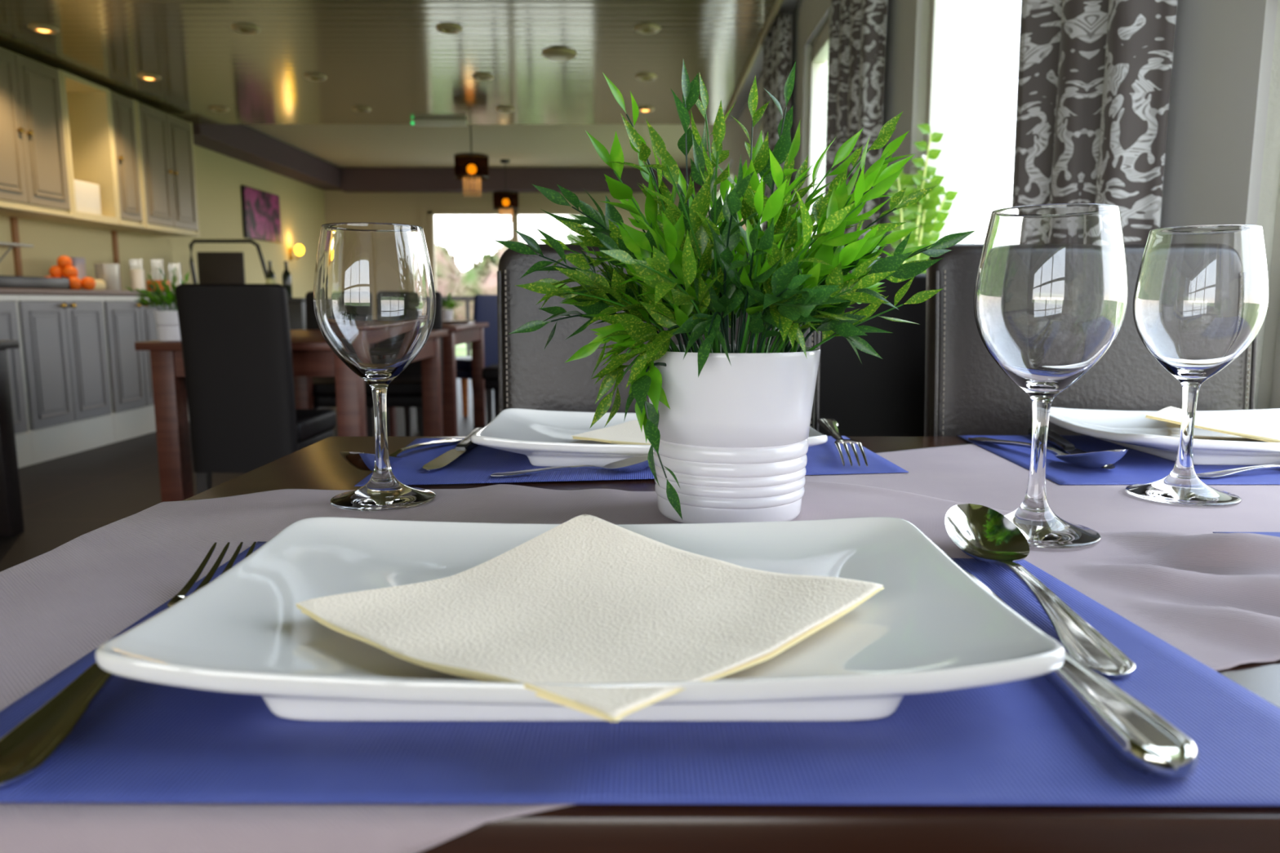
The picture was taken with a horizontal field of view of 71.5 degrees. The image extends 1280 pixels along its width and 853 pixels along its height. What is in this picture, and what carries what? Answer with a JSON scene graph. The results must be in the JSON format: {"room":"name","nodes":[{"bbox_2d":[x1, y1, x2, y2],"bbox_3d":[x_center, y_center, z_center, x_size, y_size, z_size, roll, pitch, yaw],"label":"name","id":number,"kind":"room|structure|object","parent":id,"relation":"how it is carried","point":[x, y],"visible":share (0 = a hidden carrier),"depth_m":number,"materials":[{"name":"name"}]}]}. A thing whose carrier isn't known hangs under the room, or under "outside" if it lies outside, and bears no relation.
{"room":"restaurant dining room","nodes":[
{"label":"restaurant dining room","id":0,"kind":"room"},
{"bbox_2d":[0,144,324,297],"bbox_3d":[-4.050,-1.055,4.396,0.200,2.660,14.200,0,8,0],"label":"wall","id":1,"kind":"structure","parent":0,"point":[220,178],"depth_m":8.19,"materials":[{"name":"beige paint"}]},
{"bbox_2d":[9,217,22,275],"bbox_3d":[-3.940,-1.092,5.623,0.020,0.454,0.040,0,8,0],"label":"wall strip","id":2,"kind":"object","parent":1,"relation":"attached to","point":[14,220],"visible":0.64,"depth_m":5.61,"materials":[{"name":"brown"}]},
{"bbox_2d":[0,241,33,262],"bbox_3d":[-3.869,-1.007,5.191,0.159,0.154,0.760,0,8,0],"label":"wall rack","id":3,"kind":"object","parent":1,"relation":"attached to","point":[10,245],"visible":1,"depth_m":5.40,"materials":[{"name":"silver metal"}]},
{"bbox_2d":[0,241,33,247],"bbox_3d":[-3.869,-1.076,5.181,0.159,0.015,0.760,0,8,0],"label":"shelf","id":4,"kind":"object","parent":3,"relation":"attached to","point":[2,243],"depth_m":5.43,"materials":[{"name":"wood"}]},
{"bbox_2d":[0,47,74,217],"bbox_3d":[-3.758,-1.715,5.182,0.382,0.900,0.818,0,8,0],"label":"upper cabinet","id":5,"kind":"object","parent":1,"relation":"attached to","point":[35,179],"visible":1,"depth_m":5.27,"materials":[{"name":"beige paint"}]},
{"bbox_2d":[22,70,119,224],"bbox_3d":[-3.775,-1.807,5.838,0.349,0.900,0.495,0,8,0],"label":"open shelf unit","id":6,"kind":"object","parent":1,"relation":"attached to","point":[86,106],"visible":0.5,"depth_m":6.03,"materials":[{"name":"beige paint"}]},
{"bbox_2d":[73,179,101,215],"bbox_3d":[-3.750,-1.506,5.848,0.220,0.210,0.320,0,8,0],"label":"storage box","id":7,"kind":"object","parent":6,"relation":"on","point":[87,197],"visible":0.23,"depth_m":5.86,"materials":[{"name":"white paint"}]},
{"bbox_2d":[71,88,145,228],"bbox_3d":[-3.758,-1.864,6.244,0.382,0.900,0.313,0,8,0],"label":"upper cabinet","id":8,"kind":"object","parent":1,"relation":"attached to","point":[122,108],"visible":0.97,"depth_m":6.23,"materials":[{"name":"beige paint"}]},
{"bbox_2d":[111,230,121,290],"bbox_3d":[-3.940,-1.242,6.692,0.020,0.454,0.040,0,8,0],"label":"wall strip","id":9,"kind":"object","parent":1,"relation":"attached to","point":[114,233],"visible":0.64,"depth_m":6.67,"materials":[{"name":"brown"}]},
{"bbox_2d":[101,100,199,236],"bbox_3d":[-3.758,-1.944,6.816,0.382,0.900,0.798,0,8,0],"label":"upper cabinet","id":10,"kind":"object","parent":1,"relation":"attached to","point":[165,140],"visible":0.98,"depth_m":6.76,"materials":[{"name":"beige paint"}]},
{"bbox_2d":[240,185,281,243],"bbox_3d":[-3.933,-2.194,9.255,0.033,0.510,0.880,0,8,0],"label":"picture","id":11,"kind":"object","parent":1,"relation":"attached to","point":[261,220],"visible":1,"depth_m":9.18,"materials":[{"name":"purple paint"}]},
{"bbox_2d":[192,124,340,190],"bbox_3d":[-3.805,-2.812,9.234,0.290,0.240,3.730,0,8,0],"label":"ceiling beam","id":12,"kind":"structure","parent":1,"relation":"attached to","point":[242,142],"depth_m":8.79,"materials":[{"name":"grey paint"}]},
{"bbox_2d":[0,377,494,572],"bbox_3d":[-1.575,0.312,4.588,5.150,0.100,14.200,0,8,0],"label":"floor","id":13,"kind":"structure","parent":0,"point":[64,499],"depth_m":4.31,"materials":[{"name":"wood"}]},
{"bbox_2d":[0,340,24,536],"bbox_3d":[-2.750,0.103,3.018,0.700,0.749,0.950,0,8,0],"label":"dining table","id":14,"kind":"object","parent":13,"relation":"on","point":[11,521],"visible":1,"depth_m":3.42,"materials":[{"name":"brown wood"}]},
{"bbox_2d":[0,294,33,468],"bbox_3d":[-3.643,-0.198,4.496,0.612,0.934,0.778,0,8,0],"label":"base cabinet","id":15,"kind":"object","parent":13,"relation":"on","point":[8,316],"visible":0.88,"depth_m":4.80,"materials":[{"name":"white paint"}]},
{"bbox_2d":[14,294,115,464],"bbox_3d":[-3.643,-0.306,5.268,0.612,0.934,0.778,0,8,0],"label":"base cabinet","id":16,"kind":"object","parent":13,"relation":"on","point":[62,338],"visible":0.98,"depth_m":5.20,"materials":[{"name":"white paint"}]},
{"bbox_2d":[101,295,168,442],"bbox_3d":[-3.643,-0.415,6.041,0.612,0.934,0.778,0,8,0],"label":"base cabinet","id":17,"kind":"object","parent":13,"relation":"on","point":[126,323],"visible":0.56,"depth_m":5.86,"materials":[{"name":"white paint"}]},
{"bbox_2d":[174,283,336,494],"bbox_3d":[-1.395,-0.042,3.306,0.375,0.957,0.480,0,8,0],"label":"dining chair","id":18,"kind":"object","parent":13,"relation":"on","point":[236,342],"visible":0.94,"depth_m":3.08,"materials":[{"name":"black leather"}]},
{"bbox_2d":[134,329,448,502],"bbox_3d":[-1.440,-0.041,4.048,0.840,0.749,1.470,0,8,0],"label":"dining table","id":19,"kind":"object","parent":13,"relation":"on","point":[312,356],"visible":0.36,"depth_m":3.35,"materials":[{"name":"brown wood"}]},
{"bbox_2d":[126,265,199,341],"bbox_3d":[-1.791,-0.469,3.378,0.285,0.284,0.234,-1,8,-4],"label":"potted plant","id":20,"kind":"object","parent":19,"relation":"on","point":[166,322],"visible":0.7,"depth_m":3.34,"materials":[{"name":"green plant"}]},
{"bbox_2d":[287,297,306,329],"bbox_3d":[-3.380,-0.642,7.685,1.140,0.930,0.460,0,8,0],"label":"sideboard","id":21,"kind":"object","parent":13,"relation":"on","point":[296,306],"visible":0.12,"depth_m":7.42,"materials":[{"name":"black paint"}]},
{"bbox_2d":[188,239,266,283],"bbox_3d":[-3.468,-1.338,7.547,0.705,0.494,0.040,0,8,0],"label":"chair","id":22,"kind":"object","parent":21,"relation":"on","point":[213,267],"visible":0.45,"depth_m":7.53,"materials":[{"name":"black paint"}]},
{"bbox_2d":[281,261,292,297],"bbox_3d":[-2.980,-1.240,7.500,0.074,0.305,0.074,0,8,0],"label":"bottle","id":23,"kind":"object","parent":21,"relation":"on","point":[286,277],"visible":0.86,"depth_m":7.48,"materials":[{"name":"black"}]},
{"bbox_2d":[305,291,373,436],"bbox_3d":[-1.740,-0.277,4.980,0.375,0.957,0.480,0,8,0],"label":"dining chair","id":24,"kind":"object","parent":13,"relation":"on","point":[323,387],"visible":0.16,"depth_m":4.78,"materials":[{"name":"black leather"}]},
{"bbox_2d":[364,291,443,436],"bbox_3d":[-1.330,-0.277,4.980,0.375,0.957,0.480,0,8,0],"label":"dining chair","id":25,"kind":"object","parent":13,"relation":"on","point":[405,390],"visible":0.19,"depth_m":4.78,"materials":[{"name":"black leather"}]},
{"bbox_2d":[404,407,419,436],"bbox_3d":[-1.740,-0.419,6.000,0.480,0.957,0.375,0,8,0],"label":"dining chair","id":26,"kind":"object","parent":13,"relation":"on","point":[406,410],"visible":0.02,"depth_m":5.89,"materials":[{"name":"black leather"}]},
{"bbox_2d":[388,322,488,436],"bbox_3d":[-1.360,-0.306,5.940,0.520,0.749,1.150,0,8,0],"label":"dining table","id":27,"kind":"object","parent":13,"relation":"on","point":[473,332],"visible":0.36,"depth_m":5.50,"materials":[{"name":"brown wood"}]},
{"bbox_2d":[442,293,462,323],"bbox_3d":[-1.362,-0.837,6.239,0.238,0.219,0.221,0,8,0],"label":"potted plant","id":28,"kind":"object","parent":27,"relation":"on","point":[446,314],"visible":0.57,"depth_m":6.22,"materials":[{"name":"green plant"}]},
{"bbox_2d":[455,294,497,416],"bbox_3d":[-1.283,-0.519,6.734,0.480,0.950,0.380,4,9,28],"label":"dining chair","id":29,"kind":"object","parent":13,"relation":"on","point":[485,306],"visible":0.37,"depth_m":6.56,"materials":[{"name":"blue leather"}]},
{"bbox_2d":[482,364,498,425],"bbox_3d":[-0.780,-0.406,5.901,0.480,0.957,0.375,0,8,0],"label":"dining chair","id":30,"kind":"object","parent":13,"relation":"on","point":[490,374],"visible":0.08,"depth_m":5.75,"materials":[{"name":"black leather"}]},
{"bbox_2d":[497,243,821,431],"bbox_3d":[0.023,0.286,0.933,0.390,0.965,0.480,0,8,0],"label":"dining chair","id":31,"kind":"object","parent":13,"relation":"on","point":[533,376],"visible":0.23,"depth_m":1.06,"materials":[{"name":"grey leather"}]},
{"bbox_2d":[183,436,1279,852],"bbox_3d":[0.221,0.432,0.669,1.128,0.749,0.731,0,8,0],"label":"dining table","id":32,"kind":"object","parent":13,"relation":"on","point":[319,465],"visible":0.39,"depth_m":0.26,"materials":[{"name":"brown wood"}]},
{"bbox_2d":[0,802,576,852],"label":"table runner","id":33,"kind":"object","parent":32,"relation":"on","point":[24,827],"depth_m":0.25,"materials":[{"name":"fabric"}]},
{"bbox_2d":[0,484,682,711],"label":"table runner","id":34,"kind":"object","parent":32,"relation":"on","point":[59,605],"depth_m":0.52,"materials":[{"name":"fabric"}]},
{"bbox_2d":[313,222,435,511],"bbox_3d":[-0.189,-0.043,0.642,0.084,0.198,0.084,0,8,0],"label":"wine glass","id":35,"kind":"object","parent":34,"relation":"on","point":[375,296],"visible":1,"depth_m":0.61,"materials":[{"name":"clear glass"}]},
{"bbox_2d":[0,541,1279,805],"bbox_3d":[0.001,0.090,0.399,0.468,0.001,0.286,0,8,0],"label":"placemat","id":36,"kind":"object","parent":34,"relation":"on","point":[1021,742],"visible":0.34,"depth_m":0.29,"materials":[{"name":"fabric"}]},
{"bbox_2d":[0,542,256,787],"bbox_3d":[-0.202,0.084,0.362,0.024,0.020,0.205,-1,8,-4],"label":"fork","id":37,"kind":"object","parent":36,"relation":"on","point":[26,748],"visible":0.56,"depth_m":0.30,"materials":[{"name":"silver metal"}]},
{"bbox_2d":[95,516,1065,721],"bbox_3d":[-0.020,0.076,0.386,0.339,0.030,0.212,0,8,0],"label":"plate","id":38,"kind":"object","parent":36,"relation":"on","point":[931,628],"visible":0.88,"depth_m":0.34,"materials":[{"name":"white ceramic"}]},
{"bbox_2d":[295,514,884,722],"bbox_3d":[-0.017,0.072,0.370,0.183,0.020,0.164,6,10,36],"label":"napkin","id":39,"kind":"object","parent":38,"relation":"on","point":[588,599],"visible":1,"depth_m":0.36,"materials":[{"name":"beige paper"}]},
{"bbox_2d":[944,503,1135,677],"bbox_3d":[0.192,0.072,0.441,0.043,0.022,0.205,1,8,5],"label":"tablespoon","id":40,"kind":"object","parent":36,"relation":"on","point":[982,533],"visible":1,"depth_m":0.45,"materials":[{"name":"silver metal"}]},
{"bbox_2d":[964,570,1199,777],"bbox_3d":[0.162,0.088,0.374,0.023,0.010,0.216,0,8,1],"label":"knife","id":41,"kind":"object","parent":36,"relation":"on","point":[1143,740],"visible":0.67,"depth_m":0.29,"materials":[{"name":"silver metal"}]},
{"bbox_2d":[354,435,908,486],"bbox_3d":[-0.002,0.029,0.837,0.460,0.001,0.248,0,8,-3],"label":"placemat","id":42,"kind":"object","parent":32,"relation":"on","point":[477,464],"visible":0.34,"depth_m":0.78,"materials":[{"name":"fabric"}]},
{"bbox_2d":[339,438,462,471],"bbox_3d":[-0.216,0.018,0.829,0.043,0.022,0.205,2,8,13],"label":"tablespoon","id":43,"kind":"object","parent":42,"relation":"on","point":[362,461],"visible":0.87,"depth_m":0.75,"materials":[{"name":"silver metal"}]},
{"bbox_2d":[422,427,483,471],"bbox_3d":[-0.172,0.020,0.858,0.023,0.010,0.216,0,8,3],"label":"knife","id":44,"kind":"object","parent":42,"relation":"on","point":[465,445],"visible":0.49,"depth_m":0.82,"materials":[{"name":"silver"}]},
{"bbox_2d":[490,456,648,477],"bbox_3d":[-0.054,0.032,0.751,0.144,0.016,0.030,-2,8,-12],"label":"knife","id":45,"kind":"object","parent":42,"relation":"on","point":[634,464],"visible":0.96,"depth_m":0.75,"materials":[{"name":"silver metal"}]},
{"bbox_2d":[470,408,827,466],"bbox_3d":[0.008,0.009,0.868,0.323,0.030,0.224,0,8,0],"label":"plate","id":46,"kind":"object","parent":42,"relation":"on","point":[544,437],"visible":0.53,"depth_m":0.84,"materials":[{"name":"white ceramic"}]},
{"bbox_2d":[571,419,651,444],"bbox_3d":[0.035,-0.004,0.875,0.151,0.028,0.152,4,9,25],"label":"napkin","id":47,"kind":"object","parent":46,"relation":"on","point":[629,433],"visible":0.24,"depth_m":0.86,"materials":[{"name":"beige paper"}]},
{"bbox_2d":[816,417,867,466],"bbox_3d":[0.195,0.012,0.872,0.024,0.017,0.205,1,8,4],"label":"fork","id":48,"kind":"object","parent":42,"relation":"on","point":[830,425],"visible":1,"depth_m":0.81,"materials":[{"name":"silver metal"}]},
{"bbox_2d":[791,480,973,558],"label":"table runner","id":49,"kind":"object","parent":32,"relation":"on","point":[820,500],"depth_m":0.63,"materials":[{"name":"fabric"}]},
{"bbox_2d":[493,60,975,523],"bbox_3d":[0.050,-0.090,0.602,0.293,0.300,0.262,-1,8,-9],"label":"potted plant","id":50,"kind":"object","parent":49,"relation":"on","point":[726,426],"visible":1,"depth_m":0.56,"materials":[{"name":"green plant"}]},
{"bbox_2d":[973,203,1128,548],"bbox_3d":[0.246,-0.031,0.542,0.084,0.198,0.084,0,8,0],"label":"wine glass","id":51,"kind":"object","parent":49,"relation":"on","point":[1051,295],"visible":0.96,"depth_m":0.51,"materials":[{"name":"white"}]},
{"bbox_2d":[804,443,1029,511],"bbox_3d":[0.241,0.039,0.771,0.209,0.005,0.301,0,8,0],"label":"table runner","id":52,"kind":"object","parent":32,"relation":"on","point":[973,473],"depth_m":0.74,"materials":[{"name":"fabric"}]},
{"bbox_2d":[1023,529,1279,671],"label":"table runner","id":53,"kind":"object","parent":32,"relation":"on","point":[1210,600],"depth_m":0.44,"materials":[{"name":"fabric"}]},
{"bbox_2d":[1045,478,1279,533],"bbox_3d":[0.398,0.056,0.650,0.226,0.005,0.176,0,8,0],"label":"table runner","id":54,"kind":"object","parent":32,"relation":"on","point":[1104,508],"depth_m":0.62,"materials":[{"name":"fabric"}]},
{"bbox_2d":[956,435,1279,484],"bbox_3d":[0.553,0.028,0.842,0.434,0.001,0.264,0,8,0],"label":"placemat","id":55,"kind":"object","parent":54,"relation":"on","point":[1135,467],"visible":0.49,"depth_m":0.78,"materials":[{"name":"fabric"}]},
{"bbox_2d":[968,436,1128,469],"bbox_3d":[0.376,0.017,0.841,0.044,0.022,0.205,-2,8,-14],"label":"tablespoon","id":56,"kind":"object","parent":55,"relation":"on","point":[1098,460],"visible":0.9,"depth_m":0.77,"materials":[{"name":"silver metal"}]},
{"bbox_2d":[1027,427,1115,470],"bbox_3d":[0.416,0.020,0.862,0.023,0.010,0.216,1,8,9],"label":"knife","id":57,"kind":"object","parent":55,"relation":"on","point":[1054,439],"visible":0.57,"depth_m":0.87,"materials":[{"name":"silver"}]},
{"bbox_2d":[1048,407,1279,465],"bbox_3d":[0.595,0.007,0.881,0.331,0.030,0.234,0,8,0],"label":"plate","id":58,"kind":"object","parent":55,"relation":"on","point":[1131,429],"visible":0.62,"depth_m":0.88,"materials":[{"name":"white ceramic"}]},
{"bbox_2d":[1144,406,1279,442],"bbox_3d":[0.604,-0.002,0.885,0.156,0.024,0.157,6,10,39],"label":"napkin","id":59,"kind":"object","parent":58,"relation":"on","point":[1268,431],"visible":0.88,"depth_m":0.91,"materials":[{"name":"beige paper"}]},
{"bbox_2d":[1195,464,1279,478],"bbox_3d":[0.531,0.032,0.752,0.144,0.016,0.031,-2,8,-15],"label":"spoon","id":60,"kind":"object","parent":55,"relation":"on","point":[1221,473],"visible":0.98,"depth_m":0.74,"materials":[{"name":"silver metal"}]},
{"bbox_2d":[1124,224,1268,506],"bbox_3d":[0.408,-0.045,0.656,0.084,0.198,0.084,0,8,0],"label":"wine glass","id":61,"kind":"object","parent":54,"relation":"on","point":[1201,295],"visible":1,"depth_m":0.62,"materials":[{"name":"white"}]},
{"bbox_2d":[818,273,925,436],"bbox_3d":[0.490,0.171,1.781,0.375,0.957,0.480,0,8,0],"label":"dining chair","id":62,"kind":"object","parent":13,"relation":"on","point":[873,396],"visible":0.06,"depth_m":1.91,"materials":[{"name":"black leather"}]},
{"bbox_2d":[924,243,1257,436],"bbox_3d":[0.545,0.286,0.933,0.390,0.965,0.480,0,8,0],"label":"dining chair","id":63,"kind":"object","parent":13,"relation":"on","point":[967,393],"visible":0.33,"depth_m":1.06,"materials":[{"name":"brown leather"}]},
{"bbox_3d":[-3.643,-0.090,3.723,0.612,0.934,0.778,0,8,0],"label":"base cabinet","id":64,"kind":"object","parent":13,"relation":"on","visible":0},
{"bbox_2d":[0,288,173,296],"bbox_3d":[-3.644,-0.782,5.177,0.609,0.032,3.870,0,8,0],"label":"countertop","id":65,"kind":"structure","parent":64,"relation":"on","point":[2,291],"depth_m":5.18,"materials":[{"name":"brown"}]},
{"bbox_2d":[0,275,70,289],"bbox_3d":[-3.620,-0.819,5.065,0.340,0.070,0.640,0,8,0],"label":"serving tray","id":66,"kind":"object","parent":65,"relation":"on","point":[6,282],"visible":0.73,"depth_m":5.06,"materials":[{"name":"black paint"}]},
{"bbox_2d":[67,276,80,289],"bbox_3d":[-3.532,-0.892,5.540,0.084,0.084,0.084,0,8,0],"label":"orange","id":67,"kind":"object","parent":65,"relation":"on","point":[75,283],"visible":0.66,"depth_m":5.52,"materials":[{"name":"orange food"}]},
{"bbox_2d":[62,265,78,278],"bbox_3d":[-3.560,-0.963,5.555,0.084,0.084,0.084,0,8,0],"label":"orange","id":68,"kind":"object","parent":67,"relation":"on","point":[68,271],"visible":0.84,"depth_m":5.53,"materials":[{"name":"orange food"}]},
{"bbox_2d":[56,255,72,268],"bbox_3d":[-3.600,-1.026,5.561,0.084,0.084,0.084,0,8,0],"label":"orange","id":69,"kind":"object","parent":68,"relation":"on","point":[63,261],"visible":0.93,"depth_m":5.53,"materials":[{"name":"orange food"}]},
{"bbox_2d":[65,257,86,279],"bbox_3d":[-3.760,-1.014,5.922,0.080,0.220,0.110,0,8,0],"label":"canister","id":70,"kind":"object","parent":65,"relation":"on","point":[78,263],"visible":0.36,"depth_m":5.91,"materials":[{"name":"grey"}]},
{"bbox_2d":[80,276,96,289],"bbox_3d":[-3.485,-0.903,5.614,0.084,0.084,0.084,0,8,0],"label":"orange","id":71,"kind":"object","parent":65,"relation":"on","point":[87,282],"visible":0.9,"depth_m":5.59,"materials":[{"name":"orange food"}]},
{"bbox_2d":[93,262,120,290],"bbox_3d":[-3.620,-1.014,6.048,0.148,0.185,0.148,0,8,0],"label":"canister","id":72,"kind":"object","parent":65,"relation":"on","point":[109,273],"visible":0.77,"depth_m":5.99,"materials":[{"name":"ceramic"}]},
{"bbox_2d":[129,269,145,289],"bbox_3d":[-3.580,-1.040,6.337,0.086,0.155,0.086,0,8,0],"label":"canister","id":73,"kind":"object","parent":65,"relation":"on","point":[137,277],"visible":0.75,"depth_m":6.30,"materials":[{"name":"ceramic"}]},
{"bbox_2d":[150,258,164,279],"bbox_3d":[-3.680,-1.151,6.786,0.088,0.250,0.088,0,8,0],"label":"glass vase","id":74,"kind":"object","parent":65,"relation":"on","point":[156,264],"visible":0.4,"depth_m":6.75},
{"bbox_2d":[167,262,182,291],"bbox_3d":[-3.560,-1.138,6.808,0.088,0.220,0.088,0,8,0],"label":"glass vase","id":75,"kind":"object","parent":65,"relation":"on","point":[171,266],"visible":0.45,"depth_m":6.77,"materials":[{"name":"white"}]},
{"bbox_2d":[0,0,776,124],"bbox_3d":[-1.730,-1.951,2.287,4.840,0.300,10.270,0,8,0],"label":"ceiling","id":76,"kind":"structure","parent":0,"point":[389,58],"depth_m":5.31,"materials":[{"name":"yellow"}]},
{"bbox_2d":[26,23,59,34],"bbox_3d":[-3.220,-2.141,4.800,0.144,0.020,0.144,0,8,0],"label":"recessed light","id":77,"kind":"object","parent":76,"relation":"in","point":[42,28],"visible":1,"depth_m":4.78,"materials":[{"name":"beige"}]},
{"bbox_2d":[231,23,259,34],"bbox_3d":[-2.130,-2.141,4.800,0.144,0.020,0.144,0,8,0],"label":"recessed light","id":78,"kind":"object","parent":76,"relation":"in","point":[239,28],"visible":1,"depth_m":4.77,"materials":[{"name":"beige"}]},
{"bbox_2d":[410,119,467,126],"bbox_3d":[-1.635,-2.468,7.228,0.450,0.044,0.080,0,8,0],"label":"emergency light","id":79,"kind":"object","parent":76,"relation":"attached to","point":[418,122],"visible":1,"depth_m":7.19,"materials":[{"name":"white paint"}]},
{"bbox_2d":[435,23,462,34],"bbox_3d":[-1.030,-2.141,4.800,0.144,0.020,0.144,0,8,0],"label":"recessed light","id":80,"kind":"object","parent":76,"relation":"in","point":[448,28],"visible":1,"depth_m":4.77,"materials":[{"name":"beige"}]},
{"bbox_2d":[541,48,577,61],"bbox_3d":[-0.480,-2.204,5.285,0.210,0.030,0.210,0,8,0],"label":"recessed light","id":81,"kind":"object","parent":76,"relation":"attached to","point":[553,54],"visible":1,"depth_m":5.23,"materials":[{"name":"beige"}]},
{"bbox_2d":[634,23,660,34],"bbox_3d":[0.040,-2.141,4.800,0.144,0.020,0.144,0,8,0],"label":"recessed light","id":82,"kind":"object","parent":76,"relation":"in","point":[646,28],"visible":1,"depth_m":4.77,"materials":[{"name":"beige"}]},
{"bbox_2d":[244,120,728,167],"bbox_3d":[-1.575,-3.014,9.307,5.150,0.140,3.930,0,8,0],"label":"ceiling","id":83,"kind":"structure","parent":0,"point":[340,145],"depth_m":9.18,"materials":[{"name":"beige paint"}]},
{"bbox_2d":[453,124,488,197],"bbox_3d":[-1.470,-2.367,7.747,0.302,0.710,0.302,0,8,0],"label":"pendant lamp","id":84,"kind":"object","parent":83,"relation":"hanging from","point":[473,166],"visible":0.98,"depth_m":7.66,"materials":[{"name":"black metal"}]},
{"bbox_2d":[492,159,519,223],"bbox_3d":[-1.560,-2.727,10.322,0.302,0.710,0.302,0,8,0],"label":"pendant lamp","id":85,"kind":"object","parent":83,"relation":"hanging from","point":[505,200],"visible":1,"depth_m":10.23,"materials":[{"name":"black metal"}]},
{"bbox_2d":[323,190,697,232],"bbox_3d":[-1.475,-1.956,11.338,4.950,2.520,0.200,0,8,0],"label":"wall","id":86,"kind":"structure","parent":0,"point":[340,206],"depth_m":11.12,"materials":[{"name":"beige paint"}]},
{"bbox_2d":[419,203,605,252],"bbox_3d":[-1.580,-1.743,11.257,2.340,2.120,0.020,0,8,0],"label":"trim","id":87,"kind":"structure","parent":86,"relation":"attached to","point":[424,207],"depth_m":11.11,"materials":[{"name":"beige paint"}]},
{"bbox_2d":[426,210,599,291],"bbox_3d":[-1.580,-1.702,11.288,2.160,2.030,0.090,0,8,0],"label":"door","id":88,"kind":"structure","parent":86,"relation":"in","point":[430,214],"depth_m":11.11,"materials":[{"name":"beige paint"}]},
{"bbox_2d":[339,167,706,192],"bbox_3d":[-1.430,-3.039,10.960,4.460,0.270,0.250,0,8,0],"label":"ceiling beam","id":89,"kind":"structure","parent":86,"relation":"attached to","point":[352,180],"depth_m":10.84,"materials":[{"name":"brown paint"}]},
{"bbox_2d":[726,0,799,120],"bbox_3d":[0.845,-1.966,2.284,0.310,0.270,10.270,0,8,0],"label":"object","id":90,"kind":"object","parent":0,"point":[788,6],"visible":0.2,"depth_m":5.86,"materials":[{"name":"white paint"}]},
{"bbox_2d":[761,11,792,231],"bbox_3d":[0.735,-1.022,4.938,0.087,2.245,0.626,0,8,0],"label":"curtain","id":91,"kind":"object","parent":90,"relation":"hanging from","point":[777,50],"visible":0.23,"depth_m":4.63,"materials":[{"name":"grey fabric"}]},
{"bbox_2d":[824,0,887,273],"bbox_3d":[0.735,-0.769,3.133,0.086,2.245,0.613,0,8,0],"label":"curtain","id":92,"kind":"object","parent":90,"relation":"hanging from","point":[857,28],"visible":0.27,"depth_m":2.95,"materials":[{"name":"grey fabric"}]},
{"bbox_2d":[1011,0,1177,243],"bbox_3d":[0.734,-0.541,1.505,0.087,2.245,0.464,0,8,0],"label":"curtain","id":93,"kind":"object","parent":90,"relation":"hanging from","point":[1094,77],"visible":0.27,"depth_m":1.44,"materials":[{"name":"grey fabric"}]},
{"bbox_2d":[705,0,1279,409],"bbox_3d":[0.900,-0.985,4.406,0.200,2.520,13.800,0,8,0],"label":"wall","id":94,"kind":"structure","parent":0,"point":[1222,161],"depth_m":1.31,"materials":[{"name":"white paint"}]},
{"bbox_2d":[724,0,783,123],"bbox_3d":[0.677,-1.799,2.409,0.025,0.034,10.070,0,8,0],"label":"trim","id":95,"kind":"structure","parent":94,"relation":"attached to","point":[778,3],"depth_m":5.11,"materials":[{"name":"beige paint"}]},
{"bbox_2d":[806,21,829,248],"bbox_3d":[0.790,-1.134,3.951,0.220,1.320,0.940,0,8,0],"label":"window","id":96,"kind":"structure","parent":94,"relation":"in","point":[820,53],"depth_m":4.28,"materials":[{"name":"glass"}]},
{"bbox_2d":[911,0,958,242],"bbox_3d":[0.790,-0.879,2.129,0.220,1.320,0.960,0,8,0],"label":"window","id":97,"kind":"structure","parent":94,"relation":"in","point":[943,17],"depth_m":2.51,"materials":[{"name":"white glass"}]},
{"bbox_2d":[887,123,959,273],"bbox_3d":[0.770,-0.555,2.439,0.197,0.536,0.112,2,8,16],"label":"plant","id":98,"kind":"object","parent":97,"relation":"on","point":[923,235],"visible":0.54,"depth_m":2.43,"materials":[{"name":"green plant"}]},
{"bbox_2d":[1257,177,1279,409],"bbox_3d":[0.840,-0.313,0.613,0.120,2.020,1.100,0,8,0],"label":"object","id":99,"kind":"structure","parent":94,"relation":"in","point":[1268,397],"depth_m":1.17,"materials":[{"name":"white paint"}]},
{"label":"outside","id":100,"kind":"structure","parent":0,"visible":0},
{"bbox_2d":[455,343,471,356],"bbox_3d":[0.000,-0.961,15.012,80.000,0.230,90.000,0,8,0],"label":"lawn","id":101,"kind":"structure","parent":100,"point":[460,349],"depth_m":18.78,"materials":[{"name":"green plant"}]},
{"bbox_2d":[435,242,463,315],"bbox_3d":[-4.597,-2.936,19.381,1.648,2.470,1.679,5,9,32],"label":"shrub","id":102,"kind":"object","parent":101,"relation":"on","point":[447,271],"visible":0.15,"depth_m":18.92,"materials":[{"name":"green plant"}]},
{"bbox_2d":[449,251,499,346],"bbox_3d":[-2.789,-2.235,16.332,1.449,1.929,1.478,-6,10,-38],"label":"shrub","id":103,"kind":"object","parent":101,"relation":"on","point":[482,278],"visible":0.41,"depth_m":15.86,"materials":[{"name":"green plant"}]},
{"bbox_2d":[564,214,594,243],"bbox_3d":[-1.017,-4.991,22.035,2.634,5.805,2.636,0,8,0],"label":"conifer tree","id":104,"kind":"object","parent":101,"relation":"on","point":[571,234],"visible":0.04,"depth_m":21.78,"materials":[{"name":"green plant"}]},
{"bbox_3d":[-1.500,-0.854,13.058,9.000,0.100,2.900,0,8,0],"label":"terrace","id":105,"kind":"object","parent":101,"relation":"on","visible":0},
{"bbox_2d":[442,296,474,356],"bbox_3d":[-1.750,-1.391,12.932,6.500,1.000,0.060,0,8,0],"label":"terrace railing","id":106,"kind":"object","parent":105,"relation":"on","point":[467,299],"visible":0.02,"depth_m":12.85,"materials":[{"name":"grey paint"}]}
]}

